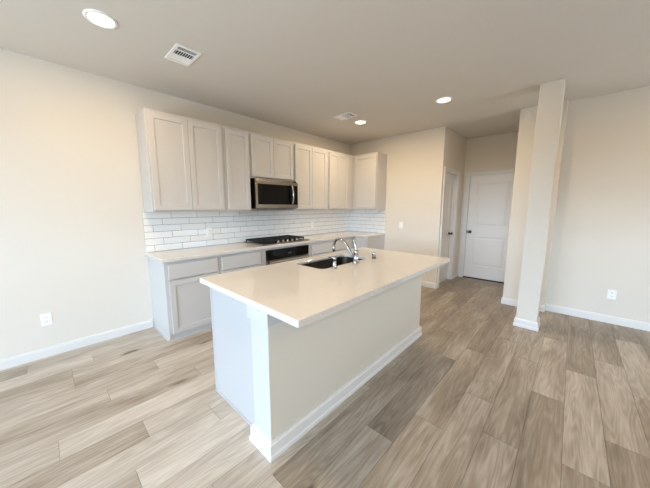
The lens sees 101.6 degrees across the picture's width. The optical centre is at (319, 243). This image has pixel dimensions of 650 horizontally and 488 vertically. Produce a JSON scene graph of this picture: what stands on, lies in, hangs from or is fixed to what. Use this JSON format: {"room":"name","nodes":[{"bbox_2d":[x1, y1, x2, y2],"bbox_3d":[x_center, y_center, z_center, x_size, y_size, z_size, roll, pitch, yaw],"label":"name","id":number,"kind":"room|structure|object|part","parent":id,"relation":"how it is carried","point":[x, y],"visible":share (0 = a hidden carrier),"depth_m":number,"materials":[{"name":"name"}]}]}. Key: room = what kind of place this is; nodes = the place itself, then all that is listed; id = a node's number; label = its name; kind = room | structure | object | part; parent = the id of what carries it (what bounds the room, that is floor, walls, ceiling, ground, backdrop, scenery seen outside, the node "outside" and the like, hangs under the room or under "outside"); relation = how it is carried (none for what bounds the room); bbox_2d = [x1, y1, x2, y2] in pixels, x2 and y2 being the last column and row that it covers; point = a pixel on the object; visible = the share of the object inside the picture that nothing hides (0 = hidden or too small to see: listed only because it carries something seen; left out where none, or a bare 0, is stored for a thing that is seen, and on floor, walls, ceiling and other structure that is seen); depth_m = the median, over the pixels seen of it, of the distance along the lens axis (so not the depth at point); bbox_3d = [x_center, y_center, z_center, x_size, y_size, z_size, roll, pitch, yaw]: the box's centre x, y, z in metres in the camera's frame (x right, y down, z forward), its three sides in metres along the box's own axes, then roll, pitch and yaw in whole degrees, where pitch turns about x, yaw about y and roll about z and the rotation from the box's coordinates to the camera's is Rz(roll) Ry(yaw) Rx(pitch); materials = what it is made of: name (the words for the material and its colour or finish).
{"room":"kitchen","nodes":[
{"label":"kitchen","id":0,"kind":"room"},
{"bbox_2d":[0,48,349,359],"bbox_3d":[-2.165,-0.303,2.977,0.105,2.830,8.301,7,11,43],"label":"wall","id":1,"kind":"structure","parent":0,"point":[73,249],"depth_m":2.60,"materials":[{"name":"paint"}]},
{"bbox_2d":[40,313,52,325],"bbox_3d":[-2.625,0.729,2.545,0.009,0.117,0.076,7,11,43],"label":"wall outlet","id":2,"kind":"object","parent":1,"relation":"attached to","point":[46,319],"visible":1,"depth_m":2.54,"materials":[{"name":"white plastic"}]},
{"bbox_2d":[0,319,153,370],"bbox_3d":[-3.464,1.173,1.710,0.014,0.095,4.188,7,11,43],"label":"baseboard","id":3,"kind":"structure","parent":1,"relation":"attached to","point":[13,361],"depth_m":2.69,"materials":[{"name":"white paint"}]},
{"bbox_2d":[135,107,225,211],"bbox_3d":[-1.600,-0.909,3.142,0.359,1.051,0.827,7,11,43],"label":"upper cabinet","id":4,"kind":"object","parent":1,"relation":"attached to","point":[181,159],"visible":1,"depth_m":2.95,"materials":[{"name":"paint"}]},
{"bbox_3d":[-1.616,-0.867,2.882,0.020,0.999,0.388,7,11,43],"label":"door","id":5,"kind":"part","parent":4,"relation":"part of","materials":[{"name":"paint"}]},
{"bbox_3d":[-1.345,-0.906,3.165,0.020,0.999,0.390,7,11,43],"label":"door","id":6,"kind":"part","parent":4,"relation":"part of","materials":[{"name":"paint"}]},
{"bbox_2d":[222,125,250,210],"bbox_3d":[-1.186,-0.969,3.573,0.359,1.051,0.372,7,11,43],"label":"upper cabinet","id":7,"kind":"object","parent":1,"relation":"attached to","point":[236,157],"visible":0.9,"depth_m":3.44,"materials":[{"name":"paint"}]},
{"bbox_2d":[142,210,349,251],"bbox_3d":[-0.682,-0.324,4.465,0.009,0.470,3.907,7,11,43],"label":"tile backsplash","id":8,"kind":"structure","parent":1,"relation":"attached to","point":[163,231],"depth_m":3.83,"materials":[{"name":"white tile"}]},
{"bbox_2d":[206,228,211,236],"bbox_3d":[-1.504,-0.153,3.602,0.009,0.117,0.076,7,11,43],"label":"wall outlet","id":9,"kind":"object","parent":8,"relation":"attached to","point":[208,230],"visible":1,"depth_m":3.60,"materials":[{"name":"white plastic"}]},
{"bbox_2d":[249,132,293,180],"bbox_3d":[-0.793,-1.250,3.958,0.367,0.601,0.776,7,11,43],"label":"upper cabinet","id":10,"kind":"object","parent":1,"relation":"attached to","point":[270,157],"visible":0.84,"depth_m":3.79,"materials":[{"name":"paint"}]},
{"bbox_3d":[-0.797,-1.209,3.706,0.020,0.549,0.360,7,11,43],"label":"door","id":11,"kind":"part","parent":10,"relation":"part of","materials":[{"name":"paint"}]},
{"bbox_2d":[250,178,297,208],"bbox_3d":[-0.731,-0.741,4.017,0.454,0.417,0.772,7,11,43],"label":"microwave","id":12,"kind":"object","parent":10,"relation":"attached to","point":[265,193],"visible":0.97,"depth_m":3.84,"materials":[{"name":"silver metal"}]},
{"bbox_3d":[-0.415,-0.746,4.066,0.062,0.299,0.027,7,11,43],"label":"handle","id":13,"kind":"part","parent":12,"relation":"part of","materials":[{"name":"silver metal"}]},
{"bbox_3d":[-0.416,-0.750,4.123,0.025,0.287,0.168,7,11,43],"label":"control panel","id":14,"kind":"part","parent":12,"relation":"part of","materials":[{"name":"black glass"}]},
{"bbox_3d":[-0.542,-1.246,3.971,0.020,0.549,0.371,7,11,43],"label":"door","id":15,"kind":"part","parent":10,"relation":"part of","materials":[{"name":"paint"}]},
{"bbox_2d":[281,142,326,209],"bbox_3d":[-0.249,-1.105,4.550,0.359,1.051,0.793,7,11,43],"label":"upper cabinet","id":16,"kind":"object","parent":1,"relation":"attached to","point":[309,162],"visible":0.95,"depth_m":4.40,"materials":[{"name":"paint"}]},
{"bbox_3d":[-0.257,-1.064,4.298,0.020,0.999,0.369,7,11,43],"label":"door","id":17,"kind":"part","parent":16,"relation":"part of","materials":[{"name":"paint"}]},
{"bbox_3d":[-0.001,-1.101,4.566,0.020,0.999,0.368,7,11,43],"label":"door","id":18,"kind":"part","parent":16,"relation":"part of","materials":[{"name":"paint"}]},
{"bbox_2d":[327,150,353,209],"bbox_3d":[0.409,-1.200,5.237,0.359,1.051,1.117,7,11,43],"label":"upper cabinet","id":19,"kind":"object","parent":1,"relation":"attached to","point":[340,166],"visible":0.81,"depth_m":4.95,"materials":[{"name":"paint"}]},
{"bbox_3d":[0.263,-1.139,4.840,0.020,0.999,0.272,7,11,43],"label":"door","id":20,"kind":"part","parent":19,"relation":"part of","materials":[{"name":"paint"}]},
{"bbox_3d":[0.456,-1.167,5.042,0.020,0.999,0.283,7,11,43],"label":"door","id":21,"kind":"part","parent":19,"relation":"part of","materials":[{"name":"paint"}]},
{"bbox_2d":[0,276,649,487],"bbox_3d":[0.735,1.298,1.387,6.810,0.080,9.483,7,11,43],"label":"floor","id":22,"kind":"structure","parent":0,"point":[480,399],"depth_m":1.83,"materials":[{"name":"brown wood"}]},
{"bbox_2d":[148,255,219,342],"bbox_3d":[-1.604,0.573,3.182,0.588,0.876,0.605,7,11,43],"label":"base cabinet","id":23,"kind":"object","parent":22,"relation":"on","point":[181,304],"visible":0.78,"depth_m":2.94,"materials":[{"name":"paint"}]},
{"bbox_3d":[-1.393,0.275,2.949,0.020,0.162,0.532,7,11,43],"label":"drawer","id":24,"kind":"part","parent":23,"relation":"part of","materials":[{"name":"paint"}]},
{"bbox_3d":[-1.392,0.660,3.002,0.020,0.584,0.532,7,11,43],"label":"door","id":25,"kind":"part","parent":23,"relation":"part of","materials":[{"name":"paint"}]},
{"bbox_2d":[219,249,262,273],"bbox_3d":[-1.182,0.512,3.622,0.588,0.876,0.621,7,11,43],"label":"base cabinet","id":26,"kind":"object","parent":22,"relation":"on","point":[232,262],"visible":0.21,"depth_m":3.35,"materials":[{"name":"paint"}]},
{"bbox_3d":[-1.079,0.615,3.328,0.020,0.584,0.272,7,11,43],"label":"door","id":27,"kind":"part","parent":26,"relation":"part of","materials":[{"name":"paint"}]},
{"bbox_3d":[-0.985,0.215,3.374,0.020,0.162,0.548,7,11,43],"label":"drawer","id":28,"kind":"part","parent":26,"relation":"part of","materials":[{"name":"paint"}]},
{"bbox_3d":[-0.889,0.587,3.526,0.020,0.584,0.272,7,11,43],"label":"door","id":29,"kind":"part","parent":26,"relation":"part of","materials":[{"name":"paint"}]},
{"bbox_2d":[263,243,309,265],"bbox_3d":[-0.670,0.436,4.169,0.570,0.876,0.885,7,11,43],"label":"base cabinet","id":30,"kind":"object","parent":22,"relation":"on","point":[264,250],"visible":0.02,"depth_m":3.72,"materials":[{"name":"paint"}]},
{"bbox_2d":[266,245,309,264],"bbox_3d":[-0.633,0.397,4.131,0.610,0.723,0.796,7,11,43],"label":"oven","id":31,"kind":"object","parent":30,"relation":"in","point":[274,256],"visible":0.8,"depth_m":3.88,"materials":[{"name":"black metal"}]},
{"bbox_2d":[210,274,421,462],"bbox_3d":[0.136,0.667,2.476,0.840,0.876,2.085,7,11,43],"label":"kitchen island","id":32,"kind":"object","parent":22,"relation":"on","point":[282,378],"visible":0.66,"depth_m":1.80,"materials":[{"name":"paint"}]},
{"bbox_3d":[-0.598,0.756,1.835,0.618,0.876,0.016,7,11,43],"label":"panel","id":33,"kind":"part","parent":32,"relation":"part of","materials":[{"name":"paint"}]},
{"bbox_3d":[-0.323,0.832,1.559,0.168,0.800,0.050,7,11,43],"label":"corner post","id":34,"kind":"part","parent":32,"relation":"part of","materials":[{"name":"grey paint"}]},
{"bbox_2d":[200,247,449,327],"bbox_3d":[0.226,0.222,2.358,1.101,0.038,2.098,7,11,43],"label":"island countertop","id":35,"kind":"structure","parent":32,"relation":"on","point":[298,295],"depth_m":1.88,"materials":[{"name":"white stone"}]},
{"bbox_2d":[328,256,336,268],"bbox_3d":[0.111,0.161,2.278,0.088,0.104,0.044,7,11,43],"label":"soap dispenser","id":36,"kind":"object","parent":35,"relation":"on","point":[333,257],"visible":1,"depth_m":2.25,"materials":[{"name":"silver metal"}]},
{"bbox_2d":[304,257,362,268],"bbox_3d":[0.148,0.307,2.642,0.442,0.208,0.819,7,11,43],"label":"undermount sink","id":37,"kind":"object","parent":35,"relation":"in","point":[324,264],"visible":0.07,"depth_m":2.88,"materials":[{"name":"grey metal"}]},
{"bbox_2d":[332,238,358,263],"bbox_3d":[0.248,0.060,2.564,0.321,0.225,0.066,7,11,43],"label":"kitchen faucet","id":38,"kind":"object","parent":35,"relation":"on","point":[355,256],"visible":1,"depth_m":2.49,"materials":[{"name":"silver metal"}]},
{"bbox_3d":[0.236,0.041,2.573,0.278,0.184,0.023,7,11,43],"label":"spout","id":39,"kind":"part","parent":38,"relation":"part of","materials":[{"name":"silver metal"}]},
{"bbox_3d":[0.146,1.049,2.520,0.816,0.106,2.085,7,11,43],"label":"moulding","id":40,"kind":"part","parent":32,"relation":"part of","materials":[{"name":"white paint"}]},
{"bbox_3d":[0.418,0.703,2.213,0.012,0.876,2.028,7,11,43],"label":"panel","id":41,"kind":"part","parent":32,"relation":"part of","materials":[{"name":"beige paint"}]},
{"bbox_2d":[309,240,331,256],"bbox_3d":[-0.169,0.365,4.678,0.588,0.876,0.552,7,11,43],"label":"base cabinet","id":42,"kind":"object","parent":22,"relation":"on","point":[322,247],"visible":0.16,"depth_m":4.41,"materials":[{"name":"paint"}]},
{"bbox_3d":[0.042,0.077,4.446,0.020,0.156,0.484,7,11,43],"label":"drawer","id":43,"kind":"part","parent":42,"relation":"part of","materials":[{"name":"paint"}]},
{"bbox_2d":[332,237,354,252],"bbox_3d":[0.448,0.276,5.321,0.588,0.876,1.238,7,11,43],"label":"base cabinet","id":44,"kind":"object","parent":22,"relation":"on","point":[339,246],"visible":0.07,"depth_m":4.85,"materials":[{"name":"paint"}]},
{"bbox_2d":[145,231,384,262],"bbox_3d":[-0.361,-0.029,4.192,0.901,0.038,3.914,7,11,43],"label":"countertop","id":45,"kind":"structure","parent":44,"relation":"on","point":[165,256],"depth_m":3.40,"materials":[{"name":"white stone"}]},
{"bbox_2d":[244,235,308,245],"bbox_3d":[-0.644,-0.059,4.061,0.515,0.058,0.850,7,11,43],"label":"gas cooktop","id":46,"kind":"object","parent":45,"relation":"in","point":[273,240],"visible":1,"depth_m":3.92,"materials":[{"name":"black metal"}]},
{"bbox_2d":[244,239,308,245],"bbox_3d":[-0.644,-0.039,4.064,0.515,0.018,0.850,7,11,43],"label":"steel tray","id":47,"kind":"object","parent":46,"relation":"on","point":[279,241],"depth_m":3.82,"materials":[{"name":"grey metal"}]},
{"bbox_3d":[0.414,0.024,4.834,0.020,0.156,0.494,7,11,43],"label":"drawer","id":48,"kind":"part","parent":44,"relation":"part of","materials":[{"name":"paint"}]},
{"bbox_2d":[355,235,384,249],"bbox_3d":[0.978,0.286,5.235,0.294,0.876,0.634,7,11,43],"label":"base cabinet","id":49,"kind":"object","parent":22,"relation":"on","point":[373,242],"visible":0.23,"depth_m":5.01,"materials":[{"name":"paint"}]},
{"bbox_3d":[0.769,-0.006,4.967,0.244,0.162,0.020,7,11,43],"label":"drawer","id":50,"kind":"part","parent":49,"relation":"part of","materials":[{"name":"paint"}]},
{"bbox_2d":[513,78,565,330],"bbox_3d":[2.535,-0.364,3.064,0.242,2.750,0.257,7,11,43],"label":"support post","id":51,"kind":"object","parent":22,"relation":"on","point":[551,94],"visible":1,"depth_m":2.97,"materials":[{"name":"paint"}]},
{"bbox_3d":[2.537,0.950,3.244,0.242,0.098,0.257,7,11,43],"label":"moulding","id":52,"kind":"part","parent":51,"relation":"part of","materials":[{"name":"white paint"}]},
{"bbox_2d":[0,0,649,144],"bbox_3d":[0.740,-1.524,0.986,6.810,0.120,9.688,7,11,43],"label":"ceiling","id":53,"kind":"structure","parent":0,"point":[299,65],"depth_m":2.25,"materials":[{"name":"paint"}]},
{"bbox_2d":[82,9,117,28],"bbox_3d":[-1.539,-1.575,1.865,0.196,0.010,0.196,7,11,43],"label":"recessed light","id":54,"kind":"object","parent":53,"relation":"in","point":[98,18],"visible":1,"depth_m":1.85,"materials":[{"name":"white plastic"}]},
{"bbox_2d":[164,43,201,66],"bbox_3d":[-1.192,-1.637,2.310,0.300,0.008,0.204,7,11,43],"label":"ceiling vent","id":55,"kind":"object","parent":53,"relation":"in","point":[183,55],"visible":1,"depth_m":2.30,"materials":[{"name":"white plastic"}]},
{"bbox_2d":[334,112,357,119],"bbox_3d":[0.377,-1.853,3.859,0.300,0.008,0.204,7,11,43],"label":"ceiling vent","id":56,"kind":"object","parent":53,"relation":"in","point":[347,115],"visible":1,"depth_m":3.85,"materials":[{"name":"white"}]},
{"bbox_2d":[354,120,366,123],"bbox_3d":[0.639,-1.890,4.132,0.196,0.010,0.196,7,11,43],"label":"recessed light","id":57,"kind":"object","parent":53,"relation":"in","point":[357,121],"visible":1,"depth_m":4.12,"materials":[{"name":"white plastic"}]},
{"bbox_2d":[435,96,452,102],"bbox_3d":[1.538,-1.775,3.279,0.196,0.010,0.196,7,11,43],"label":"recessed light","id":58,"kind":"object","parent":53,"relation":"in","point":[442,99],"visible":1,"depth_m":3.27,"materials":[{"name":"white plastic"}]},
{"bbox_2d":[350,126,447,282],"bbox_3d":[1.396,-0.618,5.224,1.932,2.830,0.105,7,11,43],"label":"wall","id":59,"kind":"structure","parent":0,"point":[415,160],"depth_m":4.81,"materials":[{"name":"paint"}]},
{"bbox_2d":[349,210,384,232],"bbox_3d":[0.981,-0.478,5.563,0.876,0.470,0.009,7,11,43],"label":"tile backsplash","id":60,"kind":"structure","parent":59,"relation":"attached to","point":[373,221],"depth_m":5.53,"materials":[{"name":"white tile"}]},
{"bbox_2d":[353,152,386,209],"bbox_3d":[0.975,-1.198,5.212,0.541,1.051,0.359,7,11,43],"label":"upper cabinet","id":61,"kind":"object","parent":59,"relation":"attached to","point":[369,176],"visible":1,"depth_m":5.06,"materials":[{"name":"paint"}]},
{"bbox_3d":[0.872,-1.173,5.077,0.477,0.999,0.020,7,11,43],"label":"door","id":62,"kind":"part","parent":61,"relation":"part of","materials":[{"name":"paint"}]},
{"bbox_2d":[421,281,437,288],"bbox_3d":[1.702,0.702,5.068,1.059,0.095,0.066,7,11,43],"label":"baseboard","id":63,"kind":"structure","parent":59,"relation":"attached to","point":[424,283],"depth_m":4.76,"materials":[{"name":"white paint"}]},
{"bbox_2d":[445,128,466,272],"bbox_3d":[2.463,-0.594,5.034,0.120,2.830,1.087,7,11,43],"label":"wall","id":64,"kind":"structure","parent":0,"point":[456,144],"depth_m":5.00,"materials":[{"name":"paint"}]},
{"bbox_2d":[439,174,453,282],"bbox_3d":[2.344,-0.262,4.951,0.104,2.027,0.670,7,11,43],"label":"door","id":65,"kind":"structure","parent":64,"relation":"in","point":[446,233],"depth_m":5.05,"materials":[{"name":"white paint"}]},
{"bbox_2d":[437,166,460,287],"bbox_3d":[2.352,-0.299,4.939,0.139,2.111,0.832,7,11,43],"label":"trim","id":66,"kind":"structure","parent":64,"relation":"attached to","point":[456,179],"depth_m":5.10,"materials":[{"name":"white paint"}]},
{"bbox_2d":[457,131,517,275],"bbox_3d":[3.277,-0.604,5.092,1.218,2.830,0.120,7,11,43],"label":"wall","id":67,"kind":"structure","parent":0,"point":[498,151],"depth_m":4.96,"materials":[{"name":"paint"}]},
{"bbox_2d":[463,276,503,283],"bbox_3d":[3.288,0.714,5.247,0.794,0.018,0.105,7,11,43],"label":"trim","id":68,"kind":"structure","parent":67,"relation":"attached to","point":[463,276],"depth_m":5.22,"materials":[{"name":"black metal"}]},
{"bbox_2d":[459,168,514,276],"bbox_3d":[3.286,-0.323,5.104,0.952,2.111,0.136,7,11,43],"label":"trim","id":69,"kind":"structure","parent":67,"relation":"attached to","point":[503,171],"depth_m":5.30,"materials":[{"name":"white paint"}]},
{"bbox_2d":[463,173,513,281],"bbox_3d":[3.254,-0.289,5.081,0.798,2.010,0.104,7,11,43],"label":"door","id":70,"kind":"structure","parent":67,"relation":"in","point":[490,196],"depth_m":5.10,"materials":[{"name":"white paint"}]},
{"bbox_2d":[503,100,567,304],"bbox_3d":[3.344,-0.466,4.088,0.475,2.830,1.258,7,11,43],"label":"wall","id":71,"kind":"structure","parent":0,"point":[528,116],"depth_m":3.66,"materials":[{"name":"paint"}]},
{"bbox_2d":[545,86,649,322],"bbox_3d":[4.384,-0.244,2.458,3.300,2.830,0.105,7,11,43],"label":"wall","id":72,"kind":"structure","parent":0,"point":[601,236],"depth_m":3.23,"materials":[{"name":"paint"}]},
{"bbox_2d":[501,297,649,330],"bbox_3d":[4.494,0.958,3.172,3.684,0.095,1.272,7,11,43],"label":"baseboard","id":73,"kind":"structure","parent":72,"relation":"attached to","point":[635,324],"depth_m":3.40,"materials":[{"name":"white paint"}]},
{"bbox_2d":[607,289,616,299],"bbox_3d":[3.594,0.628,3.257,0.076,0.117,0.009,7,11,43],"label":"wall outlet","id":74,"kind":"object","parent":72,"relation":"attached to","point":[611,294],"visible":1,"depth_m":3.25,"materials":[{"name":"white plastic"}]}
]}

